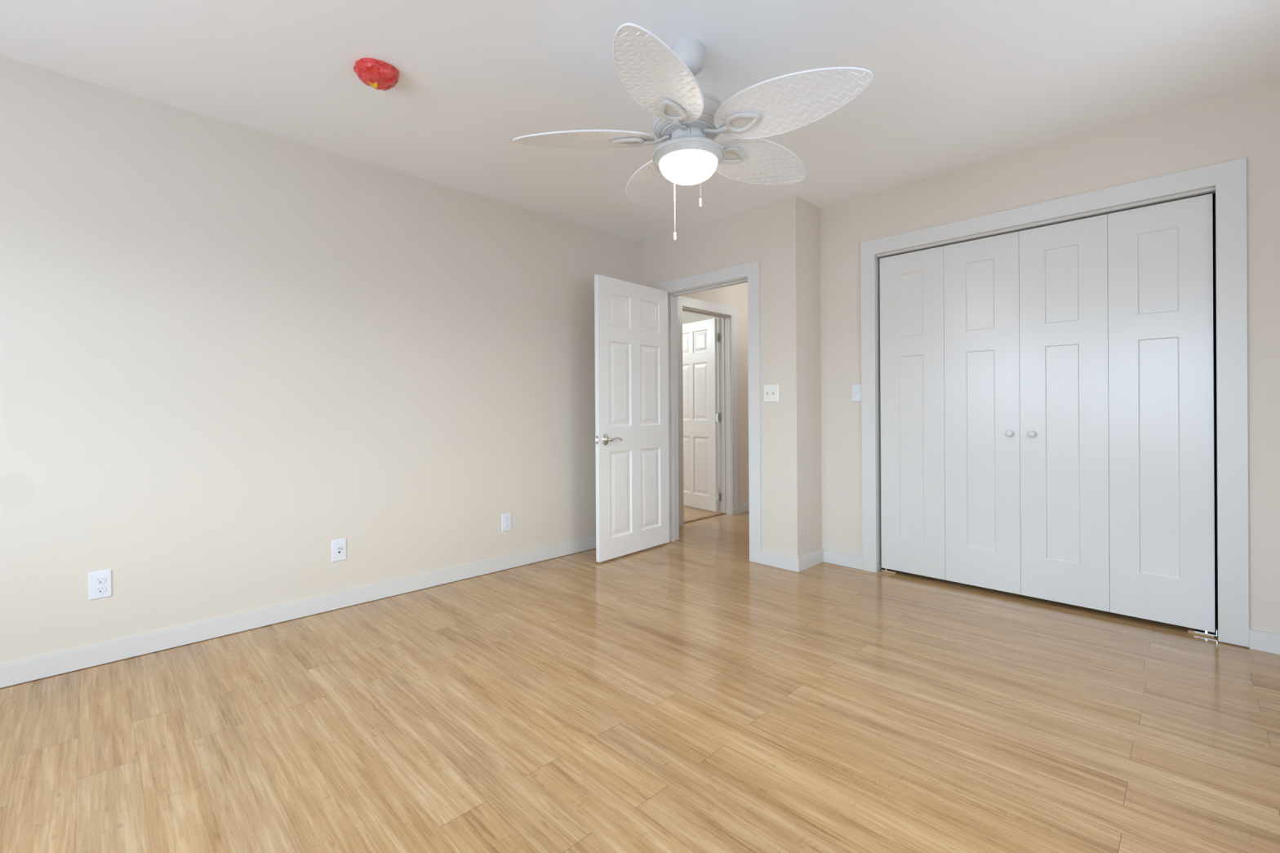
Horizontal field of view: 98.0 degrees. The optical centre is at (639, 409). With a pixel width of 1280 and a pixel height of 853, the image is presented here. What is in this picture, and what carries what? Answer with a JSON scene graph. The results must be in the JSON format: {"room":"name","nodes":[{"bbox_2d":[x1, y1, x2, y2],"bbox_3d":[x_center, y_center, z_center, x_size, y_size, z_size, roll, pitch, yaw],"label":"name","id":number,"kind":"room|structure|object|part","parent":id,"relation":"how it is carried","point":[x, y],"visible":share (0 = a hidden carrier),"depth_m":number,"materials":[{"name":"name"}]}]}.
{"room":"empty bedroom","nodes":[
{"label":"empty bedroom","id":0,"kind":"room"},
{"bbox_2d":[0,55,641,666],"bbox_3d":[-1.784,-0.154,2.912,5.206,2.440,0.120,0,0,-45],"label":"wall","id":1,"kind":"structure","parent":0,"point":[230,353],"depth_m":2.72,"materials":[{"name":"beige paint"}]},
{"bbox_2d":[88,568,111,599],"bbox_3d":[-2.268,0.736,2.338,0.071,0.115,0.008,0,0,-45],"label":"wall outlet","id":2,"kind":"object","parent":1,"relation":"attached to","point":[100,583],"visible":1,"depth_m":2.33,"materials":[{"name":"white plastic"}]},
{"bbox_2d":[94,576,106,584],"bbox_3d":[-2.266,0.716,2.336,0.034,0.028,0.003,0,0,-45],"label":"receptacle","id":3,"kind":"object","parent":2,"relation":"attached to","point":[98,580],"depth_m":2.34,"materials":[{"name":"white plastic"}]},
{"bbox_2d":[94,586,106,593],"bbox_3d":[-2.266,0.755,2.336,0.034,0.028,0.003,0,0,-45],"label":"receptacle","id":4,"kind":"object","parent":2,"relation":"attached to","point":[98,589],"depth_m":2.33,"materials":[{"name":"white plastic"}]},
{"bbox_2d":[0,537,595,688],"bbox_3d":[-1.728,1.023,2.863,4.966,0.080,0.018,0,0,-45],"label":"baseboard","id":5,"kind":"structure","parent":1,"relation":"attached to","point":[22,672],"depth_m":2.69,"materials":[{"name":"white paint"}]},
{"bbox_2d":[331,538,346,562],"bbox_3d":[-1.610,0.754,2.981,0.072,0.115,0.020,0,0,-45],"label":"wall jack","id":6,"kind":"object","parent":1,"relation":"attached to","point":[338,547],"visible":1,"depth_m":2.98,"materials":[{"name":"white plastic"}]},
{"bbox_2d":[502,513,511,531],"bbox_3d":[-0.887,0.750,3.705,0.071,0.115,0.008,0,0,-45],"label":"wall outlet","id":7,"kind":"object","parent":1,"relation":"attached to","point":[506,518],"visible":1,"depth_m":3.70,"materials":[{"name":"white plastic"}]},
{"bbox_2d":[0,488,1279,852],"bbox_3d":[-0.922,1.109,3.837,7.720,0.104,8.370,0,0,-45],"label":"floor","id":8,"kind":"structure","parent":0,"point":[688,694],"depth_m":1.85,"materials":[{"name":"brown wood"}]},
{"bbox_2d":[0,0,1279,242],"bbox_3d":[-0.938,-1.429,3.835,7.720,0.100,8.370,0,0,-45],"label":"ceiling","id":9,"kind":"structure","parent":0,"point":[954,85],"depth_m":2.27,"materials":[{"name":"white paint"}]},
{"bbox_2d":[353,57,399,90],"bbox_3d":[-1.068,-1.347,2.258,0.164,0.063,0.164,0,0,-45],"label":"smoke detector","id":10,"kind":"object","parent":9,"relation":"attached to","point":[378,74],"visible":1,"depth_m":2.22,"materials":[{"name":"red plastic"}]},
{"bbox_2d":[512,22,872,240],"bbox_3d":[0.229,-1.037,2.136,1.273,0.698,1.270,0,0,-45],"label":"ceiling fan","id":11,"kind":"object","parent":9,"relation":"hanging from","point":[660,78],"visible":1,"depth_m":2.01,"materials":[{"name":"white plastic"}]},
{"bbox_3d":[-0.216,-1.039,2.144,0.548,0.006,0.262,0,12,1],"label":"blade","id":12,"kind":"part","parent":11,"relation":"part of","materials":[{"name":"white plastic"}]},
{"bbox_3d":[0.066,-1.041,2.522,0.262,0.006,0.548,-13,4,-17],"label":"blade","id":13,"kind":"part","parent":11,"relation":"part of","materials":[{"name":"white wicker"}]},
{"bbox_3d":[0.061,-1.040,2.141,0.110,0.036,0.026,0,12,1],"label":"arm","id":14,"kind":"part","parent":11,"relation":"part of","materials":[{"name":"white metal"}]},
{"bbox_3d":[0.055,-1.041,1.759,0.262,0.006,0.548,12,4,18],"label":"blade","id":15,"kind":"part","parent":11,"relation":"part of","materials":[{"name":"white plastic"}]},
{"bbox_3d":[0.141,-0.859,2.255,0.007,0.273,0.007,0,0,-45],"label":"pull chain","id":16,"kind":"part","parent":11,"relation":"part of","materials":[{"name":"white metal"}]},
{"bbox_3d":[0.144,-1.040,2.022,0.026,0.036,0.110,12,4,18],"label":"arm","id":17,"kind":"part","parent":11,"relation":"part of","materials":[{"name":"white metal"}]},
{"bbox_3d":[0.186,-0.915,2.139,0.225,0.077,0.225,0,0,-45],"label":"lamp shade","id":18,"kind":"part","parent":11,"relation":"part of","materials":[{"name":"white glass"}]},
{"bbox_3d":[0.284,-1.041,2.064,0.110,0.036,0.026,0,-12,37],"label":"arm","id":19,"kind":"part","parent":11,"relation":"part of","materials":[{"name":"white metal"}]},
{"bbox_3d":[0.513,-1.044,2.370,0.548,0.006,0.262,0,-12,-35],"label":"blade","id":20,"kind":"part","parent":11,"relation":"part of","materials":[{"name":"white plastic"}]},
{"bbox_3d":[0.506,-1.044,1.898,0.548,0.006,0.262,0,-12,37],"label":"blade","id":21,"kind":"part","parent":11,"relation":"part of","materials":[{"name":"white wicker"}]},
{"bbox_2d":[682,311,719,488],"bbox_3d":[-1.166,-0.159,6.621,4.334,2.440,4.280,0,0,-45],"label":"wall","id":22,"kind":"structure","parent":0,"point":[687,317],"depth_m":7.40,"materials":[{"name":"white paint"}]},
{"bbox_2d":[684,512,725,523],"bbox_3d":[0.588,1.047,5.358,0.737,0.007,0.040,0,0,-45],"label":"trim","id":23,"kind":"structure","parent":22,"relation":"attached to","point":[721,513],"depth_m":5.37,"materials":[{"name":"brown wood"}]},
{"bbox_2d":[682,282,749,505],"bbox_3d":[0.917,-0.172,5.670,2.514,2.440,0.140,0,0,-45],"label":"wall","id":24,"kind":"structure","parent":0,"point":[734,295],"depth_m":5.69,"materials":[{"name":"beige paint"}]},
{"bbox_2d":[682,318,720,511],"bbox_3d":[0.578,0.053,5.923,0.046,1.962,0.748,0,0,-37],"label":"door","id":25,"kind":"structure","parent":24,"relation":"in","point":[700,339],"depth_m":5.81,"materials":[{"name":"white paint"}]},
{"bbox_2d":[677,295,737,527],"bbox_3d":[0.600,0.010,5.342,0.931,2.080,0.158,0,0,-45],"label":"trim","id":26,"kind":"structure","parent":24,"relation":"attached to","point":[726,315],"depth_m":5.57,"materials":[{"name":"white paint"}]},
{"bbox_2d":[737,502,749,513],"bbox_3d":[1.430,1.003,6.060,1.248,0.083,0.018,0,0,-45],"label":"baseboard","id":27,"kind":"structure","parent":24,"relation":"attached to","point":[743,508],"depth_m":5.68,"materials":[{"name":"white paint"}]},
{"bbox_2d":[641,195,822,558],"bbox_3d":[1.455,-0.175,5.042,2.634,2.440,1.413,0,0,-45],"label":"wall","id":28,"kind":"structure","parent":0,"point":[784,235],"depth_m":3.74,"materials":[{"name":"beige paint"}]},
{"bbox_2d":[594,274,669,562],"bbox_3d":[-0.013,0.057,4.099,0.104,1.972,0.813,0,0,42],"label":"door","id":29,"kind":"structure","parent":28,"relation":"in","point":[631,319],"depth_m":4.05,"materials":[{"name":"white paint"}]},
{"bbox_2d":[656,260,761,564],"bbox_3d":[0.531,0.017,4.189,0.156,2.068,0.964,0,0,-45],"label":"trim","id":30,"kind":"structure","parent":28,"relation":"attached to","point":[749,273],"depth_m":3.88,"materials":[{"name":"white paint"}]},
{"bbox_3d":[0.580,0.021,4.238,0.018,2.060,0.958,0,0,-45],"label":"hall casing","id":31,"kind":"part","parent":30,"relation":"part of","materials":[{"name":"white paint"}]},
{"bbox_2d":[763,384,778,401],"bbox_3d":[0.877,-0.111,3.742,0.016,0.115,0.114,0,0,-45],"label":"light switch","id":32,"kind":"object","parent":28,"relation":"attached to","point":[771,393],"visible":1,"depth_m":3.74,"materials":[{"name":"beige plastic"}]},
{"bbox_2d":[760,551,799,572],"bbox_3d":[0.928,1.008,3.697,0.018,0.083,0.288,0,0,-45],"label":"baseboard","id":33,"kind":"structure","parent":28,"relation":"attached to","point":[778,561],"depth_m":3.68,"materials":[{"name":"white paint"}]},
{"bbox_2d":[799,549,824,571],"bbox_3d":[1.147,1.006,3.724,0.331,0.083,0.018,0,0,-45],"label":"baseboard","id":34,"kind":"structure","parent":28,"relation":"attached to","point":[808,561],"depth_m":3.71,"materials":[{"name":"white paint"}]},
{"bbox_2d":[819,79,1279,647],"bbox_3d":[2.229,-0.179,2.944,0.120,2.440,2.657,0,0,-45],"label":"wall","id":35,"kind":"structure","parent":0,"point":[1246,122],"depth_m":2.78,"materials":[{"name":"beige paint"}]},
{"bbox_2d":[822,550,862,569],"bbox_3d":[1.360,1.004,3.731,0.018,0.082,0.272,0,0,-45],"label":"baseboard","id":36,"kind":"structure","parent":35,"relation":"attached to","point":[829,557],"depth_m":3.72,"materials":[{"name":"white paint"}]},
{"bbox_2d":[852,383,861,401],"bbox_3d":[1.425,-0.112,3.658,0.016,0.115,0.070,0,0,-45],"label":"light switch","id":37,"kind":"object","parent":35,"relation":"attached to","point":[856,388],"visible":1,"depth_m":3.66,"materials":[{"name":"white plastic"}]},
{"bbox_2d":[879,231,1021,595],"bbox_3d":[1.816,0.032,3.328,0.064,2.022,0.766,0,0,-45],"label":"door","id":38,"kind":"structure","parent":35,"relation":"in","point":[950,431],"depth_m":3.29,"materials":[{"name":"white paint"}]},
{"bbox_3d":[2.042,0.131,3.076,0.030,0.037,0.037,0,0,-45],"label":"knob","id":39,"kind":"part","parent":38,"relation":"part of","materials":[{"name":"white paint"}]},
{"bbox_2d":[860,157,1248,647],"bbox_3d":[2.092,-0.026,3.071,0.138,2.137,1.703,0,0,-45],"label":"trim","id":40,"kind":"structure","parent":35,"relation":"attached to","point":[1226,180],"depth_m":2.48,"materials":[{"name":"white paint"}]},
{"bbox_2d":[1018,193,1217,637],"bbox_3d":[2.350,0.029,2.789,0.064,2.022,0.748,0,0,-45],"label":"door","id":41,"kind":"structure","parent":35,"relation":"in","point":[1117,371],"depth_m":2.75,"materials":[{"name":"white paint"}]},
{"bbox_3d":[2.115,0.131,3.003,0.030,0.037,0.037,0,0,-45],"label":"knob","id":42,"kind":"part","parent":41,"relation":"part of","materials":[{"name":"white paint"}]},
{"bbox_2d":[1248,628,1279,654],"bbox_3d":[2.846,0.996,2.231,0.018,0.083,0.544,0,0,-45],"label":"baseboard","id":43,"kind":"structure","parent":35,"relation":"attached to","point":[1266,642],"depth_m":2.39,"materials":[{"name":"white paint"}]},
{"bbox_2d":[1212,193,1217,603],"bbox_3d":[2.492,-0.181,3.233,0.660,2.440,2.617,0,0,-45],"label":"door frame","id":44,"kind":"structure","parent":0,"point":[1213,194],"depth_m":2.99,"materials":[{"name":"paint"}]}
]}

